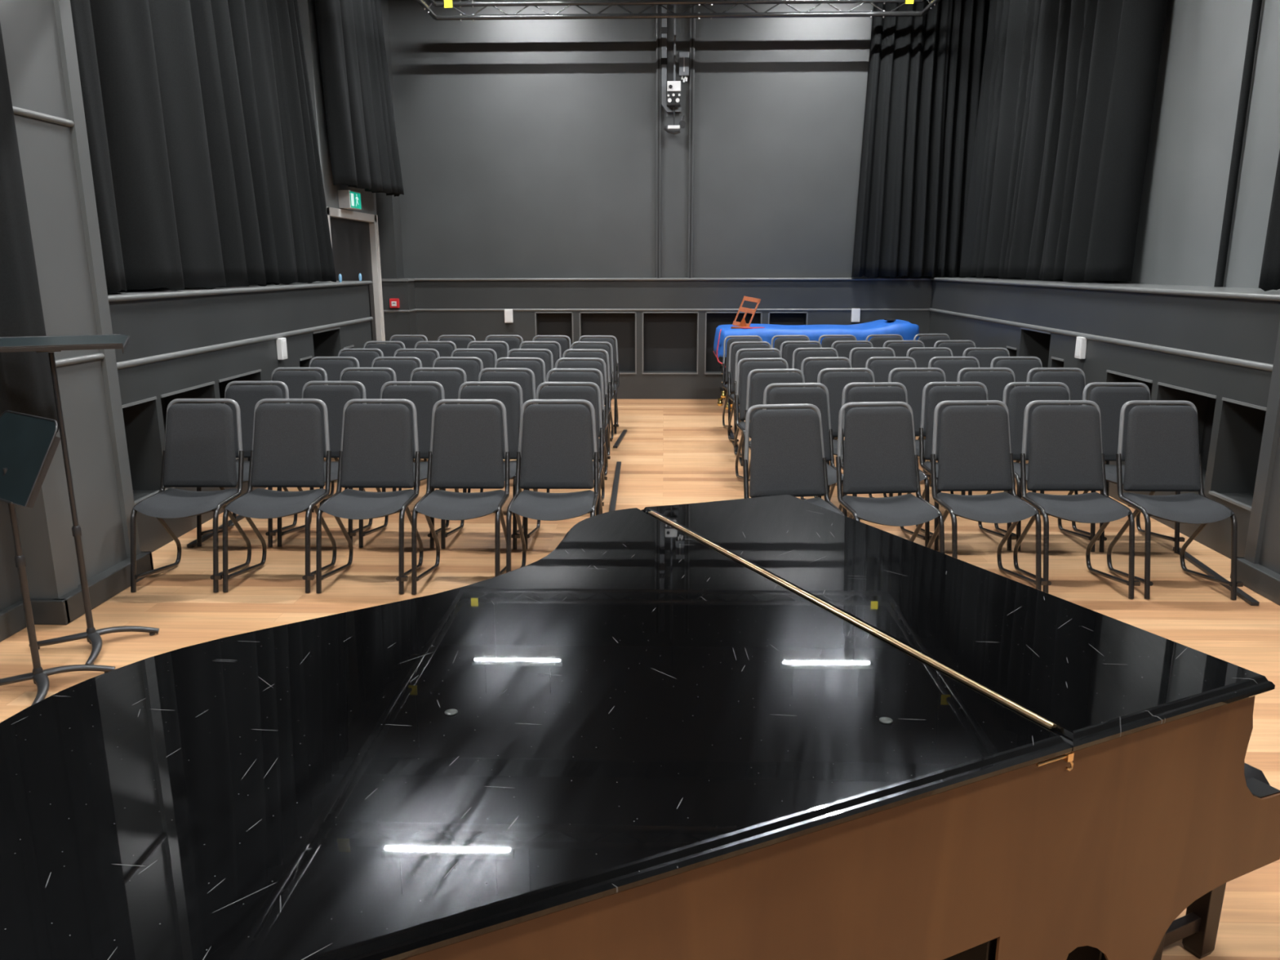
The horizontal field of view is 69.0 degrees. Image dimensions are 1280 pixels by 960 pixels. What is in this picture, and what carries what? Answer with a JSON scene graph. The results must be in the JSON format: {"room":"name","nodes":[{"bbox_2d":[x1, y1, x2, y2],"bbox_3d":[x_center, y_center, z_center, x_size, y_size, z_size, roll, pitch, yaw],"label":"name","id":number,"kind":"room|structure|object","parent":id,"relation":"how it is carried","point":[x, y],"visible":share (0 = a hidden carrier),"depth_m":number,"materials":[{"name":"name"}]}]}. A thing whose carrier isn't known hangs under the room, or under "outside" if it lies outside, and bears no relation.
{"room":"event venue","nodes":[
{"label":"event venue","id":0,"kind":"room"},
{"bbox_2d":[0,0,140,598],"bbox_3d":[-3.151,-2.042,4.295,0.670,5.450,0.730,0,13,1],"label":"wall","id":1,"kind":"structure","parent":0,"point":[38,37],"depth_m":4.60,"materials":[{"name":"grey paint"}]},
{"bbox_2d":[0,22,58,433],"bbox_3d":[-2.879,-2.165,3.346,0.122,4.283,1.350,2,13,8],"label":"curtain","id":2,"kind":"object","parent":1,"relation":"hanging from","point":[26,385],"visible":0.78,"depth_m":4.14,"materials":[{"name":"black fabric"}]},
{"bbox_2d":[12,106,104,366],"bbox_3d":[-2.833,-1.748,4.386,0.032,2.395,0.480,0,13,1],"label":"rail","id":3,"kind":"object","parent":1,"relation":"attached to","point":[16,110],"visible":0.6,"depth_m":4.53,"materials":[{"name":"metal"}]},
{"bbox_2d":[0,284,373,610],"bbox_3d":[-3.272,-1.682,2.739,0.508,5.450,13.930,0,13,1],"label":"wall","id":4,"kind":"structure","parent":0,"point":[154,326],"depth_m":6.18,"materials":[{"name":"grey paint"}]},
{"bbox_2d":[0,551,153,641],"bbox_3d":[-2.977,1.474,0.914,0.215,0.125,8.965,0,13,1],"label":"baseboard","id":5,"kind":"structure","parent":4,"relation":"attached to","point":[64,610],"depth_m":4.57,"materials":[{"name":"grey paint"}]},
{"bbox_2d":[107,280,372,302],"bbox_3d":[-3.144,-1.514,7.362,0.538,0.035,5.005,0,13,1],"label":"ledge","id":6,"kind":"object","parent":4,"relation":"on","point":[131,295],"visible":0.59,"depth_m":6.46,"materials":[{"name":"grey paint"}]},
{"bbox_2d":[116,316,373,369],"bbox_3d":[-2.912,-1.146,7.439,0.042,0.040,5.000,0,13,1],"label":"rail","id":7,"kind":"object","parent":4,"relation":"attached to","point":[134,362],"visible":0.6,"depth_m":6.56,"materials":[{"name":"metal"}]},
{"bbox_2d":[127,0,377,290],"bbox_3d":[-3.523,-1.939,3.851,0.250,5.450,16.200,0,13,1],"label":"wall","id":8,"kind":"structure","parent":0,"point":[306,7],"depth_m":9.47,"materials":[{"name":"grey paint"}]},
{"bbox_2d":[70,0,266,293],"bbox_3d":[-3.080,-3.049,5.790,0.320,3.664,2.468,0,13,1],"label":"curtain","id":9,"kind":"object","parent":8,"relation":"hanging from","point":[174,188],"visible":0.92,"depth_m":5.96,"materials":[{"name":"black fabric"}]},
{"bbox_2d":[227,0,336,284],"bbox_3d":[-3.051,-3.515,7.797,0.296,3.663,1.626,0,13,1],"label":"curtain","id":10,"kind":"object","parent":8,"relation":"hanging from","point":[280,127],"visible":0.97,"depth_m":7.79,"materials":[{"name":"black fabric"}]},
{"bbox_2d":[326,206,385,341],"bbox_3d":[-3.272,-1.901,10.697,0.152,2.285,1.720,0,13,1],"label":"door","id":11,"kind":"structure","parent":8,"relation":"in","point":[354,235],"depth_m":10.86,"materials":[{"name":"black wood"}]},
{"bbox_2d":[314,0,404,196],"bbox_3d":[-2.976,-4.510,9.989,0.304,2.714,1.798,1,13,4],"label":"curtain","id":12,"kind":"object","parent":8,"relation":"hanging from","point":[364,153],"visible":1,"depth_m":9.86,"materials":[{"name":"black fabric"}]},
{"bbox_2d":[375,0,417,341],"bbox_3d":[-3.084,-3.686,11.385,0.440,5.450,0.364,0,13,1],"label":"wall","id":13,"kind":"structure","parent":0,"point":[388,206],"depth_m":11.49,"materials":[{"name":"grey paint"}]},
{"bbox_2d":[0,399,1279,959],"bbox_3d":[0.305,0.780,4.383,9.200,0.100,16.600,0,13,1],"label":"floor","id":14,"kind":"structure","parent":0,"point":[671,451],"depth_m":5.14,"materials":[{"name":"brown wood"}]},
{"bbox_2d":[0,410,115,705],"bbox_3d":[-2.436,0.304,3.740,0.524,1.127,0.410,7,15,29],"label":"music stand","id":15,"kind":"object","parent":14,"relation":"on","point":[28,443],"visible":0.88,"depth_m":3.64,"materials":[{"name":"black metal"}]},
{"bbox_2d":[0,333,159,664],"bbox_3d":[-2.482,0.091,4.058,0.579,1.397,0.458,-5,14,-22],"label":"music stand","id":16,"kind":"object","parent":14,"relation":"on","point":[50,344],"visible":0.91,"depth_m":4.07,"materials":[{"name":"black metal"}]},
{"bbox_2d":[130,398,251,592],"bbox_3d":[-2.464,0.070,5.113,0.490,0.963,0.567,0,13,1],"label":"padded chair","id":17,"kind":"object","parent":14,"relation":"on","point":[199,451],"visible":0.99,"depth_m":5.21,"materials":[{"name":"grey fabric"}]},
{"bbox_2d":[196,381,297,546],"bbox_3d":[-2.490,-0.115,5.911,0.490,0.963,0.567,0,13,1],"label":"padded chair","id":18,"kind":"object","parent":14,"relation":"on","point":[246,397],"visible":0.34,"depth_m":6.01,"materials":[{"name":"grey"}]},
{"bbox_2d":[222,398,336,592],"bbox_3d":[-1.969,0.070,5.108,0.490,0.963,0.567,0,13,1],"label":"padded chair","id":19,"kind":"object","parent":14,"relation":"on","point":[287,451],"visible":0.99,"depth_m":5.21,"materials":[{"name":"grey"}]},
{"bbox_2d":[248,367,334,511],"bbox_3d":[-2.513,-0.302,6.718,0.490,0.963,0.567,0,13,2],"label":"padded chair","id":20,"kind":"object","parent":14,"relation":"on","point":[295,378],"visible":0.31,"depth_m":6.82,"materials":[{"name":"grey"}]},
{"bbox_2d":[277,381,373,546],"bbox_3d":[-1.989,-0.115,5.905,0.490,0.963,0.567,0,13,2],"label":"padded chair","id":21,"kind":"object","parent":14,"relation":"on","point":[335,397],"visible":0.35,"depth_m":6.01,"materials":[{"name":"grey"}]},
{"bbox_2d":[309,356,359,385],"bbox_3d":[-2.515,-0.486,7.510,0.490,0.963,0.567,0,13,2],"label":"padded chair","id":22,"kind":"object","parent":14,"relation":"on","point":[333,368],"visible":0.16,"depth_m":7.61,"materials":[{"name":"grey"}]},
{"bbox_2d":[320,367,401,511],"bbox_3d":[-2.001,-0.299,6.702,0.490,0.963,0.567,0,13,2],"label":"padded chair","id":23,"kind":"object","parent":14,"relation":"on","point":[373,379],"visible":0.25,"depth_m":6.80,"materials":[{"name":"grey"}]},
{"bbox_2d":[337,348,383,367],"bbox_3d":[-2.523,-0.659,8.259,0.490,0.963,0.567,0,13,2],"label":"padded chair","id":24,"kind":"object","parent":14,"relation":"on","point":[365,357],"visible":0.2,"depth_m":8.36,"materials":[{"name":"grey"}]},
{"bbox_2d":[315,399,423,594],"bbox_3d":[-1.464,0.074,5.090,0.490,0.963,0.567,0,13,2],"label":"padded chair","id":25,"kind":"object","parent":14,"relation":"on","point":[375,451],"visible":1,"depth_m":5.19,"materials":[{"name":"grey"}]},
{"bbox_2d":[371,356,426,462],"bbox_3d":[-1.995,-0.482,7.490,0.490,0.963,0.567,0,13,2],"label":"padded chair","id":26,"kind":"object","parent":14,"relation":"on","point":[403,369],"visible":0.18,"depth_m":7.59,"materials":[{"name":"grey"}]},
{"bbox_2d":[358,381,449,548],"bbox_3d":[-1.476,-0.110,5.881,0.490,0.963,0.567,0,13,2],"label":"padded chair","id":27,"kind":"object","parent":14,"relation":"on","point":[424,397],"visible":0.37,"depth_m":5.98,"materials":[{"name":"grey"}]},
{"bbox_2d":[393,348,439,371],"bbox_3d":[-2.011,-0.655,8.237,0.490,0.963,0.567,0,13,2],"label":"padded chair","id":28,"kind":"object","parent":14,"relation":"on","point":[427,357],"visible":0.22,"depth_m":8.34,"materials":[{"name":"grey"}]},
{"bbox_2d":[392,367,471,493],"bbox_3d":[-1.481,-0.295,6.681,0.490,0.963,0.567,1,13,3],"label":"padded chair","id":29,"kind":"object","parent":14,"relation":"on","point":[451,381],"visible":0.21,"depth_m":6.78,"materials":[{"name":"grey"}]},
{"bbox_2d":[414,341,456,359],"bbox_3d":[-2.020,-0.845,9.058,0.490,0.963,0.567,0,13,2],"label":"padded chair","id":30,"kind":"object","parent":14,"relation":"on","point":[444,348],"visible":0.2,"depth_m":9.16,"materials":[{"name":"grey"}]},
{"bbox_2d":[419,356,483,485],"bbox_3d":[-1.496,-0.478,7.471,0.490,0.963,0.567,1,13,3],"label":"padded chair","id":31,"kind":"object","parent":14,"relation":"on","point":[471,367],"visible":0.19,"depth_m":7.57,"materials":[{"name":"grey"}]},
{"bbox_2d":[411,399,510,594],"bbox_3d":[-0.955,0.077,5.071,0.490,0.963,0.567,0,13,2],"label":"padded chair","id":32,"kind":"object","parent":14,"relation":"on","point":[466,451],"visible":0.94,"depth_m":5.17,"materials":[{"name":"grey"}]},
{"bbox_2d":[450,348,497,373],"bbox_3d":[-1.495,-0.652,8.222,0.490,0.963,0.567,1,13,3],"label":"padded chair","id":33,"kind":"object","parent":14,"relation":"on","point":[486,357],"visible":0.21,"depth_m":8.32,"materials":[{"name":"grey"}]},
{"bbox_2d":[440,381,523,549],"bbox_3d":[-0.965,-0.105,5.858,0.490,0.963,0.567,0,13,2],"label":"padded chair","id":34,"kind":"object","parent":14,"relation":"on","point":[508,395],"visible":0.34,"depth_m":5.95,"materials":[{"name":"grey"}]},
{"bbox_2d":[462,368,535,492],"bbox_3d":[-0.979,-0.288,6.648,0.490,0.963,0.567,1,13,3],"label":"padded chair","id":35,"kind":"object","parent":14,"relation":"on","point":[517,375],"visible":0.25,"depth_m":6.75,"materials":[{"name":"grey"}]},
{"bbox_2d":[493,357,546,404],"bbox_3d":[-0.985,-0.467,7.419,0.490,0.963,0.567,1,13,4],"label":"padded chair","id":36,"kind":"object","parent":14,"relation":"on","point":[534,366],"visible":0.17,"depth_m":7.52,"materials":[{"name":"grey"}]},
{"bbox_2d":[506,348,553,387],"bbox_3d":[-0.991,-0.645,8.186,0.490,0.963,0.567,1,13,3],"label":"padded chair","id":37,"kind":"object","parent":14,"relation":"on","point":[544,356],"visible":0.25,"depth_m":8.29,"materials":[{"name":"grey"}]},
{"bbox_2d":[519,341,561,374],"bbox_3d":[-0.990,-0.837,9.014,0.490,0.963,0.567,1,13,4],"label":"padded chair","id":38,"kind":"object","parent":14,"relation":"on","point":[549,345],"visible":0.12,"depth_m":9.12,"materials":[{"name":"grey"}]},
{"bbox_2d":[506,399,598,573],"bbox_3d":[-0.456,0.079,5.061,0.490,0.963,0.567,0,13,1],"label":"padded chair","id":39,"kind":"object","parent":14,"relation":"on","point":[554,451],"visible":0.83,"depth_m":5.16,"materials":[{"name":"grey"}]},
{"bbox_2d":[523,382,604,549],"bbox_3d":[-0.459,-0.102,5.838,0.490,0.963,0.567,0,13,2],"label":"padded chair","id":40,"kind":"object","parent":14,"relation":"on","point":[585,393],"visible":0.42,"depth_m":5.94,"materials":[{"name":"grey"}]},
{"bbox_2d":[536,368,605,506],"bbox_3d":[-0.479,-0.281,6.614,0.490,0.963,0.567,1,13,3],"label":"padded chair","id":41,"kind":"object","parent":14,"relation":"on","point":[593,377],"visible":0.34,"depth_m":6.72,"materials":[{"name":"grey"}]},
{"bbox_2d":[554,357,608,488],"bbox_3d":[-0.485,-0.461,7.389,0.490,0.963,0.567,1,13,3],"label":"padded chair","id":42,"kind":"object","parent":14,"relation":"on","point":[567,362],"visible":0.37,"depth_m":7.50,"materials":[{"name":"grey"}]},
{"bbox_2d":[562,349,611,466],"bbox_3d":[-0.487,-0.639,8.158,0.490,0.963,0.567,1,13,3],"label":"padded chair","id":43,"kind":"object","parent":14,"relation":"on","point":[572,353],"visible":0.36,"depth_m":8.27,"materials":[{"name":"grey"}]},
{"bbox_2d":[570,341,614,441],"bbox_3d":[-0.485,-0.826,8.965,0.490,0.963,0.567,1,13,5],"label":"padded chair","id":44,"kind":"object","parent":14,"relation":"on","point":[581,344],"visible":0.32,"depth_m":9.08,"materials":[{"name":"grey"}]},
{"bbox_2d":[578,335,619,433],"bbox_3d":[-0.450,-1.007,9.746,0.490,0.963,0.567,1,13,3],"label":"padded chair","id":45,"kind":"object","parent":14,"relation":"on","point":[590,338],"visible":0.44,"depth_m":9.85,"materials":[{"name":"grey"}]},
{"bbox_2d":[0,494,1279,959],"bbox_3d":[-0.097,0.764,2.006,2.247,1.002,1.543,-6,14,-25],"label":"grand piano","id":46,"kind":"object","parent":14,"relation":"on","point":[782,726],"visible":1,"depth_m":1.42,"materials":[{"name":"black wood"}]},
{"bbox_2d":[717,357,733,411],"bbox_3d":[2.030,-1.322,11.158,2.225,0.929,0.889,0,13,1],"label":"piano","id":47,"kind":"object","parent":14,"relation":"on","point":[724,391],"visible":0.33,"depth_m":10.90,"materials":[{"name":"black wood"}]},
{"bbox_2d":[713,319,919,367],"bbox_3d":[2.061,-1.658,11.121,2.340,0.533,1.009,0,13,1],"label":"cover","id":48,"kind":"object","parent":47,"relation":"on","point":[908,331],"visible":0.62,"depth_m":10.65,"materials":[{"name":"blue fabric"}]},
{"bbox_2d":[722,335,762,432],"bbox_3d":[1.126,-0.998,9.697,0.490,0.963,0.567,-1,13,-5],"label":"padded chair","id":49,"kind":"object","parent":14,"relation":"on","point":[733,338],"visible":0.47,"depth_m":9.80,"materials":[{"name":"grey"}]},
{"bbox_2d":[727,341,771,447],"bbox_3d":[1.112,-0.824,8.945,0.490,0.963,0.567,-1,13,-5],"label":"padded chair","id":50,"kind":"object","parent":14,"relation":"on","point":[748,344],"visible":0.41,"depth_m":9.04,"materials":[{"name":"grey"}]},
{"bbox_2d":[733,348,782,466],"bbox_3d":[1.099,-0.651,8.199,0.490,0.963,0.567,-1,13,-5],"label":"padded chair","id":51,"kind":"object","parent":14,"relation":"on","point":[749,353],"visible":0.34,"depth_m":8.30,"materials":[{"name":"grey"}]},
{"bbox_2d":[735,357,788,481],"bbox_3d":[1.024,-0.452,7.342,0.490,0.963,0.567,-1,13,-5],"label":"padded chair","id":52,"kind":"object","parent":14,"relation":"on","point":[768,362],"visible":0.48,"depth_m":7.44,"materials":[{"name":"grey"}]},
{"bbox_2d":[744,368,821,499],"bbox_3d":[1.010,-0.271,6.561,0.490,0.963,0.567,-1,13,-4],"label":"padded chair","id":53,"kind":"object","parent":14,"relation":"on","point":[760,381],"visible":0.29,"depth_m":6.66,"materials":[{"name":"grey"}]},
{"bbox_2d":[742,404,844,515],"bbox_3d":[0.817,0.120,4.874,0.490,0.963,0.567,-2,13,-6],"label":"padded chair","id":54,"kind":"object","parent":14,"relation":"on","point":[787,457],"visible":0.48,"depth_m":4.97,"materials":[{"name":"grey"}]},
{"bbox_2d":[762,382,847,516],"bbox_3d":[1.014,-0.086,5.760,0.490,0.963,0.567,-1,13,-2],"label":"padded chair","id":55,"kind":"object","parent":14,"relation":"on","point":[799,393],"visible":0.4,"depth_m":5.86,"materials":[{"name":"grey"}]},
{"bbox_2d":[779,341,837,439],"bbox_3d":[1.612,-0.837,8.998,0.490,0.963,0.567,-1,13,-4],"label":"padded chair","id":56,"kind":"object","parent":14,"relation":"on","point":[791,346],"visible":0.19,"depth_m":9.09,"materials":[{"name":"grey"}]},
{"bbox_2d":[791,347,838,439],"bbox_3d":[1.613,-0.665,8.256,0.490,0.963,0.567,-1,13,-3],"label":"padded chair","id":57,"kind":"object","parent":14,"relation":"on","point":[807,352],"visible":0.19,"depth_m":8.36,"materials":[{"name":"grey"}]},
{"bbox_2d":[800,356,852,388],"bbox_3d":[1.541,-0.467,7.402,0.490,0.963,0.567,-1,13,-3],"label":"padded chair","id":58,"kind":"object","parent":14,"relation":"on","point":[812,368],"visible":0.19,"depth_m":7.50,"materials":[{"name":"grey"}]},
{"bbox_2d":[831,340,873,366],"bbox_3d":[2.117,-0.845,9.028,0.490,0.963,0.567,-1,13,-2],"label":"padded chair","id":59,"kind":"object","parent":14,"relation":"on","point":[844,348],"visible":0.19,"depth_m":9.13,"materials":[{"name":"grey"}]},
{"bbox_2d":[813,368,893,497],"bbox_3d":[1.520,-0.282,6.605,0.490,0.963,0.567,-1,13,-3],"label":"padded chair","id":60,"kind":"object","parent":14,"relation":"on","point":[835,381],"visible":0.15,"depth_m":6.70,"materials":[{"name":"grey"}]},
{"bbox_2d":[848,346,895,373],"bbox_3d":[2.120,-0.671,8.280,0.490,0.963,0.567,0,13,-1],"label":"padded chair","id":61,"kind":"object","parent":14,"relation":"on","point":[862,355],"visible":0.2,"depth_m":8.38,"materials":[{"name":"grey"}]},
{"bbox_2d":[838,382,932,546],"bbox_3d":[1.520,-0.093,5.788,0.490,0.963,0.567,-1,13,-2],"label":"padded chair","id":62,"kind":"object","parent":14,"relation":"on","point":[894,393],"visible":0.35,"depth_m":5.89,"materials":[{"name":"grey"}]},
{"bbox_2d":[835,401,944,553],"bbox_3d":[1.330,0.102,4.948,0.490,0.963,0.567,-1,13,-5],"label":"padded chair","id":63,"kind":"object","parent":14,"relation":"on","point":[880,456],"visible":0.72,"depth_m":5.04,"materials":[{"name":"grey"}]},
{"bbox_2d":[865,356,931,486],"bbox_3d":[2.062,-0.474,7.427,0.490,0.963,0.567,0,13,-1],"label":"padded chair","id":64,"kind":"object","parent":14,"relation":"on","point":[881,369],"visible":0.14,"depth_m":7.53,"materials":[{"name":"grey"}]},
{"bbox_2d":[883,340,925,437],"bbox_3d":[2.629,-0.853,9.059,0.490,0.963,0.567,0,13,-1],"label":"padded chair","id":65,"kind":"object","parent":14,"relation":"on","point":[900,348],"visible":0.13,"depth_m":9.16,"materials":[{"name":"grey"}]},
{"bbox_2d":[883,367,964,497],"bbox_3d":[2.032,-0.287,6.623,0.490,0.963,0.567,0,13,-1],"label":"padded chair","id":66,"kind":"object","parent":14,"relation":"on","point":[914,382],"visible":0.26,"depth_m":6.72,"materials":[{"name":"grey"}]},
{"bbox_2d":[906,346,953,438],"bbox_3d":[2.628,-0.672,8.277,0.490,0.963,0.567,0,13,2],"label":"padded chair","id":67,"kind":"object","parent":14,"relation":"on","point":[922,357],"visible":0.14,"depth_m":8.38,"materials":[{"name":"grey"}]},
{"bbox_2d":[922,356,979,475],"bbox_3d":[2.574,-0.477,7.440,0.490,0.963,0.567,0,13,0],"label":"padded chair","id":68,"kind":"object","parent":14,"relation":"on","point":[951,368],"visible":0.26,"depth_m":7.54,"materials":[{"name":"grey"}]},
{"bbox_2d":[915,382,1016,551],"bbox_3d":[2.032,-0.099,5.810,0.490,0.963,0.567,0,13,0],"label":"padded chair","id":69,"kind":"object","parent":14,"relation":"on","point":[937,394],"visible":0.46,"depth_m":5.91,"materials":[{"name":"grey"}]},
{"bbox_2d":[962,347,1009,371],"bbox_3d":[3.124,-0.666,8.248,0.490,0.963,0.567,1,13,3],"label":"padded chair","id":70,"kind":"object","parent":14,"relation":"on","point":[984,356],"visible":0.2,"depth_m":8.35,"materials":[{"name":"grey"}]},
{"bbox_2d":[927,400,1047,591],"bbox_3d":[1.856,0.090,4.998,0.490,0.963,0.567,-1,13,-2],"label":"padded chair","id":71,"kind":"object","parent":14,"relation":"on","point":[975,455],"visible":0.88,"depth_m":5.10,"materials":[{"name":"grey"}]},
{"bbox_2d":[950,367,1035,499],"bbox_3d":[2.529,-0.288,6.624,0.490,0.963,0.567,0,13,1],"label":"padded chair","id":72,"kind":"object","parent":14,"relation":"on","point":[995,382],"visible":0.2,"depth_m":6.72,"materials":[{"name":"grey"}]},
{"bbox_2d":[990,356,1042,386],"bbox_3d":[3.076,-0.476,7.432,0.490,0.963,0.567,0,13,1],"label":"padded chair","id":73,"kind":"object","parent":14,"relation":"on","point":[1020,368],"visible":0.16,"depth_m":7.53,"materials":[{"name":"grey"}]},
{"bbox_2d":[994,382,1100,551],"bbox_3d":[2.536,-0.096,5.793,0.490,0.963,0.567,0,13,2],"label":"padded chair","id":74,"kind":"object","parent":14,"relation":"on","point":[1020,397],"visible":0.41,"depth_m":5.90,"materials":[{"name":"grey"}]},
{"bbox_2d":[1021,367,1109,515],"bbox_3d":[3.028,-0.286,6.609,0.490,0.963,0.567,0,13,2],"label":"padded chair","id":75,"kind":"object","parent":14,"relation":"on","point":[1075,381],"visible":0.18,"depth_m":6.71,"materials":[{"name":"grey"}]},
{"bbox_2d":[1013,400,1140,599],"bbox_3d":[2.346,0.089,4.997,0.490,0.963,0.567,0,13,1],"label":"padded chair","id":76,"kind":"object","parent":14,"relation":"on","point":[1065,453],"visible":1,"depth_m":5.10,"materials":[{"name":"grey"}]},
{"bbox_2d":[1071,382,1185,553],"bbox_3d":[3.032,-0.091,5.767,0.490,0.963,0.567,1,13,3],"label":"padded chair","id":77,"kind":"object","parent":14,"relation":"on","point":[1110,401],"visible":0.48,"depth_m":5.87,"materials":[{"name":"grey"}]},
{"bbox_2d":[1106,400,1243,599],"bbox_3d":[2.871,0.091,4.984,0.490,0.963,0.567,0,13,1],"label":"padded chair","id":78,"kind":"object","parent":14,"relation":"on","point":[1162,454],"visible":0.99,"depth_m":5.08,"materials":[{"name":"grey"}]},
{"bbox_2d":[1152,762,1270,959],"bbox_3d":[1.207,0.885,2.587,0.385,0.504,0.800,-6,14,-25],"label":"piano bench","id":79,"kind":"object","parent":14,"relation":"on","point":[1198,929],"visible":0.08,"depth_m":2.31,"materials":[{"name":"wood"}]},
{"bbox_2d":[1244,762,1270,785],"bbox_3d":[1.207,0.690,2.542,0.385,0.104,0.800,-6,14,-25],"label":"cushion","id":80,"kind":"object","parent":79,"relation":"on","point":[1250,771],"depth_m":2.27,"materials":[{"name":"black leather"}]},
{"bbox_2d":[1173,546,1259,605],"bbox_3d":[3.195,0.524,5.199,0.040,0.022,0.956,2,13,8],"label":"bar","id":81,"kind":"object","parent":14,"relation":"on","point":[1242,594],"visible":0.87,"depth_m":5.16,"materials":[{"name":"black metal"}]},
{"bbox_2d":[413,280,932,399],"bbox_3d":[0.403,-1.796,11.955,6.600,1.500,0.192,0,13,1],"label":"wall","id":82,"kind":"structure","parent":0,"point":[662,354],"depth_m":11.82,"materials":[{"name":"grey paint"}]},
{"bbox_2d":[381,277,930,281],"bbox_3d":[0.172,-2.493,11.575,6.950,0.030,0.400,0,13,1],"label":"ledge","id":83,"kind":"object","parent":82,"relation":"attached to","point":[706,278],"visible":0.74,"depth_m":11.66,"materials":[{"name":"grey paint"}]},
{"bbox_2d":[383,308,928,312],"bbox_3d":[0.172,-2.119,11.638,6.950,0.028,0.342,0,13,1],"label":"rail","id":84,"kind":"object","parent":82,"relation":"attached to","point":[415,309],"visible":0.86,"depth_m":11.77,"materials":[{"name":"metal"}]},
{"bbox_2d":[387,0,990,278],"bbox_3d":[0.500,-4.458,11.373,7.800,3.950,0.150,0,13,1],"label":"wall","id":85,"kind":"structure","parent":0,"point":[527,148],"depth_m":11.39,"materials":[{"name":"grey paint"}]},
{"bbox_2d":[656,4,661,278],"bbox_3d":[0.226,-4.345,11.304,0.056,3.700,0.050,0,13,1],"label":"track","id":86,"kind":"object","parent":85,"relation":"attached to","point":[658,6],"visible":1,"depth_m":11.31,"materials":[{"name":"grey metal"}]},
{"bbox_2d":[661,4,680,112],"bbox_3d":[0.374,-5.282,11.075,0.245,1.710,0.066,0,13,1],"label":"cable trunking","id":87,"kind":"object","parent":85,"relation":"attached to","point":[664,28],"visible":0.94,"depth_m":11.13,"materials":[{"name":"grey plastic"}]},
{"bbox_2d":[687,4,695,278],"bbox_3d":[0.626,-4.343,11.294,0.056,3.700,0.050,0,13,1],"label":"track","id":88,"kind":"object","parent":85,"relation":"attached to","point":[693,8],"visible":1,"depth_m":11.32,"materials":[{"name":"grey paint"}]},
{"bbox_2d":[928,280,1279,559],"bbox_3d":[3.739,-0.973,8.383,0.368,1.500,7.054,0,13,1],"label":"wall","id":89,"kind":"structure","parent":0,"point":[1230,402],"depth_m":6.28,"materials":[{"name":"grey paint"}]},
{"bbox_2d":[928,307,1273,371],"bbox_3d":[3.562,-1.349,8.285,0.042,0.040,7.024,0,13,1],"label":"rail","id":90,"kind":"object","parent":89,"relation":"attached to","point":[1237,362],"visible":1,"depth_m":6.59,"materials":[{"name":"metal"}]},
{"bbox_2d":[930,277,1279,301],"bbox_3d":[3.867,-1.717,8.192,0.688,0.035,7.024,0,13,1],"label":"ledge","id":91,"kind":"object","parent":89,"relation":"attached to","point":[1194,291],"visible":0.93,"depth_m":6.78,"materials":[{"name":"grey paint"}]},
{"bbox_2d":[851,0,987,277],"bbox_3d":[3.353,-4.284,11.084,1.446,3.669,0.215,0,13,1],"label":"curtain","id":92,"kind":"object","parent":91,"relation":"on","point":[925,72],"visible":0.95,"depth_m":11.11,"materials":[{"name":"black fabric"}]},
{"bbox_2d":[959,0,1168,282],"bbox_3d":[3.986,-3.840,9.152,0.415,3.664,3.727,0,13,1],"label":"curtain","id":93,"kind":"object","parent":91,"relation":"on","point":[1068,89],"visible":1,"depth_m":8.60,"materials":[{"name":"black fabric"}]},
{"bbox_2d":[1230,556,1279,605],"bbox_3d":[3.259,1.498,0.769,0.210,0.125,8.985,0,13,1],"label":"baseboard","id":94,"kind":"structure","parent":89,"relation":"attached to","point":[1262,580],"depth_m":4.91,"materials":[{"name":"grey paint"}]},
{"bbox_2d":[1022,0,1279,288],"bbox_3d":[4.175,-1.907,3.661,0.150,5.450,16.200,0,13,1],"label":"wall","id":95,"kind":"structure","parent":0,"point":[1204,44],"depth_m":6.86,"materials":[{"name":"grey paint"}]},
{"bbox_2d":[1213,0,1262,287],"bbox_3d":[4.134,-3.287,6.217,0.053,3.915,0.056,0,13,1],"label":"conduit","id":96,"kind":"object","parent":95,"relation":"attached to","point":[1256,4],"visible":1,"depth_m":6.42,"materials":[{"name":"black metal"}]},
{"bbox_2d":[1244,322,1279,574],"bbox_3d":[3.689,-1.903,3.648,0.820,5.450,1.750,0,13,1],"label":"wall","id":97,"kind":"structure","parent":0,"point":[1263,540],"depth_m":4.91,"materials":[{"name":"grey paint"}]},
{"bbox_2d":[1257,150,1279,291],"bbox_3d":[3.745,-2.834,4.812,0.156,3.664,0.844,0,13,1],"label":"curtain","id":98,"kind":"object","parent":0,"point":[1269,278],"visible":1,"depth_m":5.44,"materials":[{"name":"black fabric"}]},
{"bbox_3d":[0.295,-4.640,3.076,9.200,0.150,16.500,0,13,1],"label":"ceiling","id":99,"kind":"structure","parent":0,"visible":0},
{"bbox_2d":[663,4,685,134],"bbox_3d":[0.418,-5.178,10.991,0.265,2.076,0.143,0,13,1],"label":"chain hoist","id":100,"kind":"object","parent":99,"relation":"hanging from","point":[673,87],"visible":1,"depth_m":11.08,"materials":[{"name":"grey"}]},
{"bbox_2d":[434,0,923,21],"bbox_3d":[0.420,-5.704,10.369,5.480,1.063,0.064,0,13,1],"label":"lighting truss","id":101,"kind":"object","parent":99,"relation":"hanging from","point":[446,3],"visible":1,"depth_m":10.45,"materials":[{"name":"black"}]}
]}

